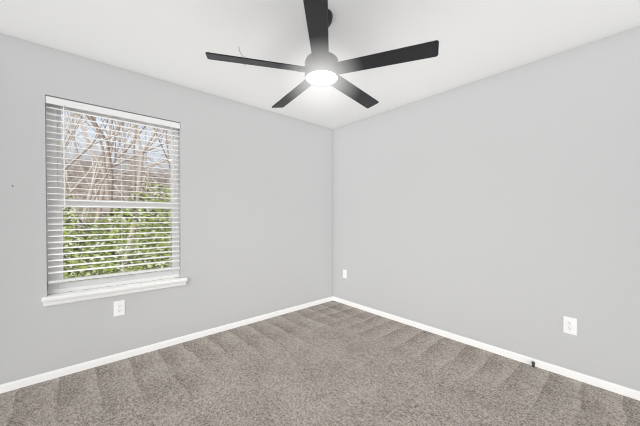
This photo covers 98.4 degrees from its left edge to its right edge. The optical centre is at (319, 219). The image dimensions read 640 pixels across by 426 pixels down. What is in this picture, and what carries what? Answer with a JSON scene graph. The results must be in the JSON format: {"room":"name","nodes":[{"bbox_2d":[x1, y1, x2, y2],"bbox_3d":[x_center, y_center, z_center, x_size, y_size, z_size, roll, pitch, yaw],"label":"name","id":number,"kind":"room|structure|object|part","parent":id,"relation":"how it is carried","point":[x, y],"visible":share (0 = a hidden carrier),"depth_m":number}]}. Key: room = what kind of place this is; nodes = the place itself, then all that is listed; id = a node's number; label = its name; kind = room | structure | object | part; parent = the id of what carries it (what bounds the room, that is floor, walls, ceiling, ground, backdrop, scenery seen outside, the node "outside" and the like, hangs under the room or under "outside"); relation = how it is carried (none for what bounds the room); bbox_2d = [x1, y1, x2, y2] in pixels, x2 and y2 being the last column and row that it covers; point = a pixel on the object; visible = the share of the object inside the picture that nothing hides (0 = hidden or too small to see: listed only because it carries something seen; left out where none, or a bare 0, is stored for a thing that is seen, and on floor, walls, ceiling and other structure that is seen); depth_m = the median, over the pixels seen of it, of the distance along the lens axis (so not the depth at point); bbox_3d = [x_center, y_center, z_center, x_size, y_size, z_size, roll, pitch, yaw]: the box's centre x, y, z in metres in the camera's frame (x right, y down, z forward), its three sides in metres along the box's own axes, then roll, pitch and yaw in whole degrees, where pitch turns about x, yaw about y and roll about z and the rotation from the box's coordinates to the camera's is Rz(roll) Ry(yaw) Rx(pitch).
{"room":"empty bedroom","nodes":[
{"label":"empty bedroom","id":0,"kind":"room"},
{"bbox_2d":[0,33,332,384],"bbox_3d":[-1.082,-0.051,2.927,3.540,2.440,0.140,-1,1,-41],"label":"wall","id":1,"kind":"structure","parent":0,"point":[256,211],"depth_m":2.65},
{"bbox_2d":[45,96,179,293],"bbox_3d":[-1.707,-0.177,2.371,0.911,1.475,0.133,-1,1,-41],"label":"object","id":2,"kind":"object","parent":1,"relation":"in","point":[55,189],"depth_m":2.27},
{"bbox_2d":[61,106,64,244],"bbox_3d":[-1.933,-0.203,2.083,0.028,1.336,0.009,0,1,19],"label":"blind cord","id":3,"kind":"object","parent":2,"relation":"hanging from","point":[61,106],"depth_m":2.08},
{"bbox_2d":[45,94,179,122],"bbox_3d":[-1.683,-0.910,2.336,0.907,0.008,0.061,-1,1,-41],"label":"window blind","id":4,"kind":"object","parent":2,"relation":"attached to","point":[110,108],"visible":0.36,"depth_m":2.26},
{"bbox_3d":[-1.683,-0.217,2.343,0.905,1.379,0.060,-1,1,-41],"label":"window blind rails","id":5,"kind":"part","parent":2,"relation":"part of"},
{"bbox_2d":[121,128,122,272],"bbox_3d":[-1.671,-0.203,2.329,0.002,1.331,0.002,-1,1,-41],"label":"blind cord","id":6,"kind":"object","parent":2,"relation":"hanging from","point":[121,128],"depth_m":2.34},
{"bbox_2d":[169,209,172,266],"bbox_3d":[-1.381,-0.206,2.571,0.026,1.331,0.012,0,1,31],"label":"blind cord","id":7,"kind":"object","parent":2,"relation":"hanging from","point":[171,215],"depth_m":2.58},
{"bbox_2d":[41,277,187,301],"bbox_3d":[-1.658,0.576,2.339,0.984,0.030,0.103,-1,1,-41],"label":"window sill","id":8,"kind":"structure","parent":1,"relation":"attached to","point":[65,295],"depth_m":2.25},
{"bbox_2d":[43,281,185,306],"bbox_3d":[-1.646,0.612,2.326,0.968,0.042,0.024,-1,1,-41],"label":"apron","id":9,"kind":"object","parent":1,"relation":"attached to","point":[81,298],"visible":0.83,"depth_m":2.26},
{"bbox_2d":[114,300,124,316],"bbox_3d":[-1.677,0.744,2.310,0.078,0.124,0.009,-1,1,-41],"label":"duplex electrical outlet","id":10,"kind":"object","parent":1,"relation":"attached to","point":[119,308],"visible":1,"depth_m":2.31},
{"bbox_2d":[0,296,332,393],"bbox_3d":[-1.032,1.142,2.882,3.260,0.056,0.013,-1,1,-41],"label":"baseboard","id":11,"kind":"structure","parent":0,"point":[27,381],"depth_m":2.39},
{"bbox_2d":[0,301,639,425],"bbox_3d":[0.024,1.232,1.688,3.540,0.100,3.480,-1,1,-41],"label":"floor","id":12,"kind":"structure","parent":0,"point":[332,363],"depth_m":1.95},
{"bbox_2d":[0,0,639,128],"bbox_3d":[0.024,-1.308,1.662,3.540,0.100,3.480,-1,1,-41],"label":"ceiling","id":13,"kind":"structure","parent":0,"point":[172,41],"depth_m":1.91},
{"bbox_2d":[205,0,438,107],"bbox_3d":[0.011,-0.870,1.745,1.276,0.776,1.273,-1,1,-41],"label":"fan","id":14,"kind":"object","parent":13,"relation":"hanging from","point":[323,68],"visible":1,"depth_m":1.56},
{"bbox_2d":[333,26,639,390],"bbox_3d":[1.298,-0.049,2.801,0.140,2.440,3.200,-1,1,-41],"label":"wall","id":15,"kind":"structure","parent":0,"point":[501,210],"depth_m":2.32},
{"bbox_2d":[343,270,346,278],"bbox_3d":[0.333,0.748,3.782,0.018,0.114,0.070,-1,1,-41],"label":"outlet plate","id":16,"kind":"object","parent":15,"relation":"attached to","point":[344,273],"visible":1,"depth_m":3.77},
{"bbox_2d":[333,296,639,400],"bbox_3d":[1.245,1.143,2.758,0.013,0.056,3.187,-1,1,-41],"label":"baseboard","id":17,"kind":"structure","parent":15,"relation":"attached to","point":[610,386],"depth_m":2.32},
{"bbox_2d":[563,316,576,335],"bbox_3d":[1.861,0.793,2.059,0.009,0.124,0.078,-1,1,-41],"label":"duplex electrical outlet","id":18,"kind":"object","parent":15,"relation":"attached to","point":[569,325],"visible":1,"depth_m":2.06},
{"label":"outside","id":19,"kind":"structure","parent":0,"visible":0},
{"bbox_2d":[62,112,171,284],"bbox_3d":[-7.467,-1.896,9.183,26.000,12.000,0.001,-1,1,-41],"label":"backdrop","id":20,"kind":"structure","parent":19,"point":[116,182],"depth_m":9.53},
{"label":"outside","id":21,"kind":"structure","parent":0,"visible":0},
{"bbox_2d":[48,176,176,294],"bbox_3d":[-3.539,0.602,5.141,3.761,2.946,2.562,-1,1,-41],"label":"shrubs","id":22,"kind":"object","parent":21,"point":[108,242],"visible":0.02,"depth_m":4.57},
{"bbox_2d":[62,111,170,284],"bbox_3d":[-5.476,-4.421,7.772,18.360,13.097,11.890,-1,1,-41],"label":"trees","id":23,"kind":"object","parent":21,"point":[105,169],"depth_m":6.25}
]}

